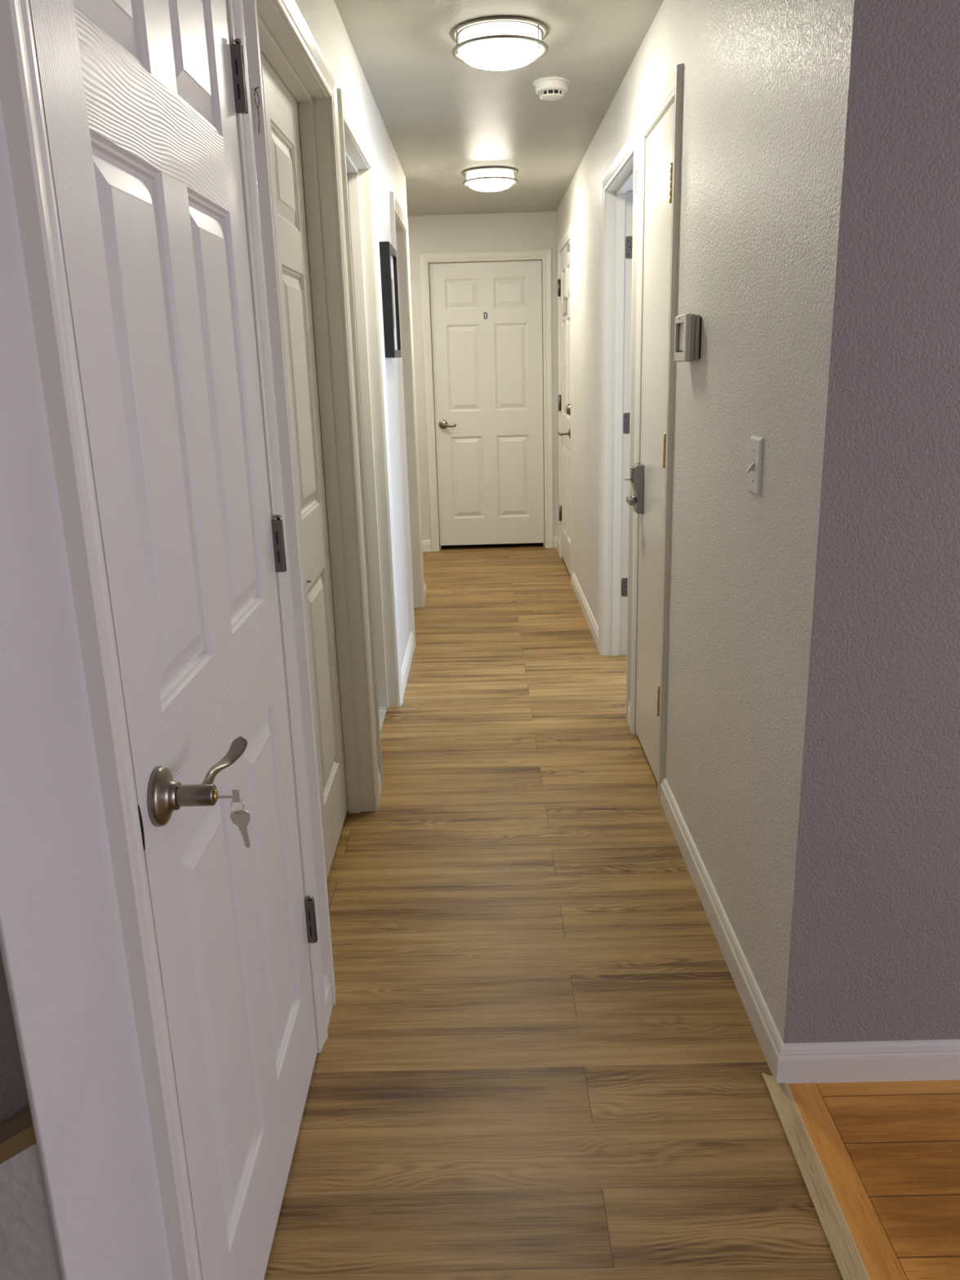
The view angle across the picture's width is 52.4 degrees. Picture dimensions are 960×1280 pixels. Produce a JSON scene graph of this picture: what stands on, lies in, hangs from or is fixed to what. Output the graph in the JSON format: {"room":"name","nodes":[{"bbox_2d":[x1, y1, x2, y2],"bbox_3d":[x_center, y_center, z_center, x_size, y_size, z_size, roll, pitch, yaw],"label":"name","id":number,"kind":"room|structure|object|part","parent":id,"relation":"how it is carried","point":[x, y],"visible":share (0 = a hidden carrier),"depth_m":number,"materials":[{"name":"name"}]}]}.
{"room":"home hallway","nodes":[
{"label":"home hallway","id":0,"kind":"room"},
{"bbox_2d":[0,949,62,1279],"bbox_3d":[-0.938,0.019,0.753,1.112,2.367,0.098,-2,16,0],"label":"wall","id":1,"kind":"structure","parent":0,"point":[28,1249],"depth_m":0.84,"materials":[{"name":"paint"}]},
{"bbox_2d":[0,1106,35,1163],"bbox_3d":[-0.893,0.739,0.926,1.062,0.681,0.037,-2,16,0],"label":"wall cap","id":2,"kind":"object","parent":1,"relation":"attached to","point":[17,1134],"visible":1,"depth_m":0.82,"materials":[{"name":"brown wood"}]},
{"bbox_2d":[0,0,411,1279],"bbox_3d":[-0.434,-0.697,3.206,0.115,2.367,5.212,-2,16,0],"label":"wall","id":3,"kind":"structure","parent":0,"point":[62,948],"depth_m":0.87,"materials":[{"name":"paint"}]},
{"bbox_2d":[0,0,328,1279],"bbox_3d":[-0.364,-0.048,1.373,0.018,2.122,0.906,-2,16,0],"label":"door frame","id":4,"kind":"structure","parent":3,"relation":"attached to","point":[20,97],"depth_m":0.97,"materials":[{"name":"white paint"}]},
{"bbox_2d":[253,86,259,133],"bbox_3d":[-0.382,-0.927,1.699,0.008,0.089,0.028,3,16,15],"label":"wire hook","id":5,"kind":"object","parent":3,"relation":"attached to","point":[258,86],"visible":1,"depth_m":1.69,"materials":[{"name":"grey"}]},
{"bbox_2d":[260,50,347,879],"bbox_3d":[-0.464,-0.314,2.412,0.046,2.040,0.912,-2,16,0],"label":"door","id":6,"kind":"structure","parent":3,"relation":"in","point":[282,112],"depth_m":2.58,"materials":[{"name":"white paint"}]},
{"bbox_2d":[244,0,380,1004],"bbox_3d":[-0.422,-0.341,2.404,0.134,2.122,1.048,-2,16,0],"label":"door frame","id":7,"kind":"structure","parent":3,"relation":"attached to","point":[279,46],"depth_m":2.65,"materials":[{"name":"white paint"}]},
{"bbox_2d":[323,973,333,1027],"bbox_3d":[-0.339,0.793,2.134,0.014,0.086,0.095,-2,16,0],"label":"baseboard","id":8,"kind":"structure","parent":3,"relation":"attached to","point":[327,986],"depth_m":2.15,"materials":[{"name":"white paint"}]},
{"bbox_2d":[336,88,403,790],"bbox_3d":[-0.422,-0.633,3.426,0.134,2.122,0.895,-2,16,0],"label":"door frame","id":9,"kind":"structure","parent":3,"relation":"attached to","point":[357,171],"depth_m":3.69,"materials":[{"name":"white paint"}]},
{"bbox_2d":[377,768,382,799],"bbox_3d":[-0.339,0.480,3.231,0.014,0.086,0.092,-2,16,0],"label":"baseboard","id":10,"kind":"structure","parent":3,"relation":"attached to","point":[380,775],"depth_m":3.25,"materials":[{"name":"white paint"}]},
{"bbox_2d":[378,241,401,357],"bbox_3d":[-0.368,-1.388,4.018,0.041,0.433,0.350,-2,16,0],"label":"picture frame","id":11,"kind":"object","parent":3,"relation":"attached to","point":[388,254],"visible":0.84,"depth_m":3.88,"materials":[{"name":"black paint"}]},
{"bbox_2d":[391,279,395,328],"bbox_3d":[-0.361,-1.388,4.018,0.001,0.193,0.120,-2,16,0],"label":"print","id":12,"kind":"object","parent":11,"relation":"attached to","point":[392,279],"depth_m":4.06,"materials":[{"name":"grey paper"}]},
{"bbox_2d":[389,191,425,646],"bbox_3d":[-0.422,-1.104,5.075,0.134,2.122,0.885,-2,16,0],"label":"door frame","id":13,"kind":"structure","parent":3,"relation":"attached to","point":[400,233],"depth_m":5.33,"materials":[{"name":"white paint"}]},
{"bbox_2d":[401,631,414,697],"bbox_3d":[-0.339,0.108,4.533,0.014,0.086,0.825,-2,16,0],"label":"baseboard","id":14,"kind":"structure","parent":3,"relation":"attached to","point":[411,646],"depth_m":4.53,"materials":[{"name":"white paint"}]},
{"bbox_2d":[423,582,426,602],"bbox_3d":[-0.339,-0.284,5.902,0.014,0.086,0.254,-2,16,0],"label":"baseboard","id":15,"kind":"structure","parent":3,"relation":"attached to","point":[424,582],"depth_m":5.95,"materials":[{"name":"white paint"}]},
{"bbox_2d":[407,211,558,540],"bbox_3d":[-0.516,-1.829,7.176,2.157,2.367,0.115,-2,16,0],"label":"wall","id":16,"kind":"structure","parent":0,"point":[522,231],"depth_m":6.85,"materials":[{"name":"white off-white paint"}]},
{"bbox_2d":[422,539,431,551],"bbox_3d":[-0.968,-0.703,7.431,1.190,0.086,0.014,-2,16,0],"label":"baseboard","id":17,"kind":"structure","parent":16,"relation":"attached to","point":[426,544],"depth_m":7.42,"materials":[{"name":"white paint"}]},
{"bbox_2d":[418,249,553,551],"bbox_3d":[0.065,-1.725,7.197,0.932,2.122,0.134,-2,16,0],"label":"door frame","id":18,"kind":"structure","parent":16,"relation":"attached to","point":[424,258],"depth_m":7.06,"materials":[{"name":"white paint"}]},
{"bbox_2d":[429,260,544,545],"bbox_3d":[0.065,-1.696,7.157,0.796,2.018,0.109,-2,16,0],"label":"door","id":19,"kind":"structure","parent":16,"relation":"in","point":[486,317],"depth_m":7.16,"materials":[{"name":"white paint"}]},
{"bbox_3d":[-0.233,-1.573,7.157,0.121,0.030,0.044,7,18,28],"label":"lever","id":20,"kind":"part","parent":19,"relation":"part of","materials":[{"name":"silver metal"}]},
{"bbox_2d":[553,536,557,547],"bbox_3d":[0.576,-0.744,7.420,0.035,0.086,0.014,-2,16,0],"label":"baseboard","id":21,"kind":"structure","parent":16,"relation":"attached to","point":[554,537],"depth_m":7.41,"materials":[{"name":"white paint"}]},
{"bbox_2d":[333,0,663,216],"bbox_3d":[0.221,-1.706,2.216,6.500,0.080,11.200,-2,16,0],"label":"ceiling","id":22,"kind":"structure","parent":0,"point":[443,116],"depth_m":3.71,"materials":[{"name":"paint"}]},
{"bbox_2d":[462,166,518,191],"bbox_3d":[0.056,-2.489,5.295,0.303,0.096,0.303,-2,16,0],"label":"ceiling light","id":23,"kind":"object","parent":22,"relation":"attached to","point":[486,179],"visible":1,"depth_m":5.20,"materials":[{"name":"white glass"}]},
{"bbox_2d":[466,178,513,191],"bbox_3d":[0.057,-2.462,5.303,0.255,0.038,0.255,-2,16,0],"label":"diffuser","id":24,"kind":"object","parent":23,"relation":"attached to","point":[479,184],"depth_m":5.23,"materials":[{"name":"white glass"}]},
{"bbox_2d":[451,16,548,71],"bbox_3d":[0.063,-1.849,3.054,0.303,0.096,0.303,-2,16,0],"label":"ceiling light","id":25,"kind":"object","parent":22,"relation":"attached to","point":[504,43],"visible":1,"depth_m":2.97,"materials":[{"name":"white glass"}]},
{"bbox_3d":[-0.070,-1.837,2.999,0.007,0.065,0.007,14,22,43],"label":"post","id":26,"kind":"part","parent":25,"relation":"part of","materials":[{"name":"silver metal"}]},
{"bbox_2d":[459,40,541,70],"bbox_3d":[0.064,-1.822,3.062,0.255,0.038,0.255,-2,16,0],"label":"diffuser","id":27,"kind":"object","parent":25,"relation":"attached to","point":[489,55],"depth_m":3.00,"materials":[{"name":"white glass"}]},
{"bbox_3d":[0.178,-1.835,2.968,0.007,0.065,0.007,14,22,43],"label":"post","id":28,"kind":"part","parent":25,"relation":"part of","materials":[{"name":"silver metal"}]},
{"bbox_2d":[533,76,570,100],"bbox_3d":[0.265,-2.035,3.615,0.138,0.058,0.138,-2,16,0],"label":"smoke detector","id":29,"kind":"object","parent":22,"relation":"attached to","point":[548,88],"visible":1,"depth_m":3.58,"materials":[{"name":"white plastic"}]},
{"bbox_2d":[539,89,563,100],"bbox_3d":[0.266,-2.022,3.619,0.089,0.016,0.089,-2,16,0],"label":"vent","id":30,"kind":"object","parent":29,"relation":"attached to","point":[545,95],"depth_m":3.59,"materials":[{"name":"white plastic"}]},
{"bbox_2d":[263,542,959,1279],"bbox_3d":[0.289,0.629,2.884,6.500,0.054,11.200,-2,16,0],"label":"floor","id":31,"kind":"structure","parent":0,"point":[541,1057],"depth_m":2.05,"materials":[{"name":"brown wood"}]},
{"bbox_2d":[762,1072,871,1279],"bbox_3d":[0.580,1.417,0.006,0.046,0.005,4.032,-2,16,0],"label":"floor strip","id":32,"kind":"object","parent":31,"relation":"on","point":[850,1263],"visible":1,"depth_m":1.68,"materials":[{"name":"beige wood"}]},
{"bbox_2d":[555,0,855,1042],"bbox_3d":[0.620,-1.056,4.358,0.115,2.367,5.729,-2,16,0],"label":"wall","id":33,"kind":"structure","parent":0,"point":[766,82],"depth_m":2.09,"materials":[{"name":"white paint"}]},
{"bbox_2d":[556,536,559,553],"bbox_3d":[0.587,-0.699,7.263,0.014,0.086,0.338,-2,16,0],"label":"baseboard","id":34,"kind":"structure","parent":33,"relation":"attached to","point":[557,538],"depth_m":7.28,"materials":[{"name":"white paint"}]},
{"bbox_2d":[557,241,570,574],"bbox_3d":[0.542,-1.479,6.372,0.109,2.032,0.834,-2,16,0],"label":"door","id":35,"kind":"structure","parent":33,"relation":"in","point":[563,284],"depth_m":6.41,"materials":[{"name":"white paint"}]},
{"bbox_3d":[0.510,-1.289,6.106,0.045,0.030,0.133,-9,17,-24],"label":"lever","id":36,"kind":"part","parent":35,"relation":"part of","materials":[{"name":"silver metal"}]},
{"bbox_2d":[557,224,573,585],"bbox_3d":[0.556,-1.500,6.360,0.018,2.122,0.959,-2,16,0],"label":"door frame","id":37,"kind":"structure","parent":33,"relation":"attached to","point":[568,235],"depth_m":6.05,"materials":[{"name":"white paint"}]},
{"bbox_2d":[571,572,598,649],"bbox_3d":[0.587,-0.186,5.469,0.014,0.086,1.477,-2,16,0],"label":"baseboard","id":38,"kind":"structure","parent":33,"relation":"attached to","point":[587,612],"depth_m":5.36,"materials":[{"name":"white paint"}]},
{"bbox_2d":[598,127,639,720],"bbox_3d":[0.615,-0.832,4.020,0.134,2.122,0.955,-2,16,0],"label":"door frame","id":39,"kind":"structure","parent":33,"relation":"attached to","point":[619,225],"depth_m":4.32,"materials":[{"name":"white paint"}]},
{"bbox_2d":[621,235,632,596],"bbox_3d":[1.080,-0.926,4.404,0.861,2.042,0.036,-2,16,0],"label":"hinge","id":40,"kind":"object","parent":33,"relation":"in","point":[628,240],"depth_m":4.40,"materials":[{"name":"white paint"}]},
{"bbox_2d":[626,701,630,727],"bbox_3d":[0.587,0.291,3.797,0.014,0.086,0.090,-2,16,0],"label":"baseboard","id":41,"kind":"structure","parent":33,"relation":"attached to","point":[628,706],"depth_m":3.81,"materials":[{"name":"white paint"}]},
{"bbox_2d":[625,102,674,782],"bbox_3d":[0.548,-0.561,3.171,0.096,2.034,0.510,-2,16,0],"label":"door","id":42,"kind":"structure","parent":33,"relation":"in","point":[647,480],"depth_m":3.15,"materials":[{"name":"white paint"}]},
{"bbox_3d":[0.526,-0.482,3.372,0.030,0.030,0.090,-2,16,0],"label":"lever","id":43,"kind":"part","parent":42,"relation":"part of","materials":[{"name":"grey metal"}]},
{"bbox_2d":[630,63,683,800],"bbox_3d":[0.615,-0.589,3.169,0.134,2.122,0.635,-2,16,0],"label":"door frame","id":44,"kind":"structure","parent":33,"relation":"attached to","point":[671,91],"depth_m":3.00,"materials":[{"name":"white paint"}]},
{"bbox_2d":[674,313,702,361],"bbox_3d":[0.535,-0.778,2.518,0.041,0.116,0.150,-2,16,0],"label":"thermostat","id":45,"kind":"object","parent":33,"relation":"attached to","point":[687,334],"visible":1,"depth_m":2.46,"materials":[{"name":"grey plastic"}]},
{"bbox_3d":[0.553,-0.778,2.518,0.006,0.102,0.138,-2,16,0],"label":"wall plate","id":46,"kind":"part","parent":45,"relation":"part of","materials":[{"name":"black"}]},
{"bbox_2d":[659,776,783,1081],"bbox_3d":[0.587,0.655,2.523,0.014,0.086,1.290,-2,16,0],"label":"baseboard","id":47,"kind":"structure","parent":33,"relation":"attached to","point":[769,1038],"depth_m":2.30,"materials":[{"name":"white paint"}]},
{"bbox_2d":[746,435,764,496],"bbox_3d":[0.553,-0.354,1.982,0.020,0.116,0.079,-2,16,0],"label":"light switch","id":48,"kind":"object","parent":33,"relation":"attached to","point":[754,470],"visible":1,"depth_m":1.97,"materials":[{"name":"white plastic"}]},
{"bbox_2d":[783,0,959,1043],"bbox_3d":[1.984,-0.321,1.648,2.842,2.367,0.115,-2,16,0],"label":"wall","id":49,"kind":"structure","parent":0,"point":[875,946],"depth_m":1.66,"materials":[{"name":"paint"}]},
{"bbox_2d":[776,1039,959,1083],"bbox_3d":[2.008,0.793,1.899,2.856,0.086,0.014,-2,16,0],"label":"baseboard","id":50,"kind":"structure","parent":49,"relation":"attached to","point":[912,1060],"depth_m":1.90,"materials":[{"name":"white paint"}]},
{"bbox_3d":[-0.463,-1.161,1.054,0.115,0.291,0.814,-2,16,0],"label":"wall","id":51,"kind":"structure","parent":0,"visible":0},
{"bbox_2d":[28,0,317,1279],"bbox_3d":[-0.343,-0.022,1.388,0.116,2.044,0.781,-2,16,0],"label":"door","id":52,"kind":"structure","parent":51,"relation":"in","point":[141,100],"depth_m":1.26,"materials":[{"name":"white paint"}]},
{"bbox_3d":[-0.363,0.201,1.048,0.001,0.053,0.004,-2,16,0],"label":"latch plate","id":53,"kind":"part","parent":52,"relation":"part of","materials":[{"name":"black"}]},
{"bbox_3d":[-0.313,0.154,1.143,0.045,0.041,0.126,1,16,9],"label":"lever","id":54,"kind":"part","parent":52,"relation":"part of","materials":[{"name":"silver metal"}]},
{"bbox_2d":[216,789,250,848],"bbox_3d":[-0.279,0.203,1.107,0.037,0.073,0.005,-2,16,0],"label":"key","id":55,"kind":"object","parent":52,"relation":"hanging from","point":[241,818],"visible":1,"depth_m":1.11,"materials":[{"name":"silver metal"}]}
]}

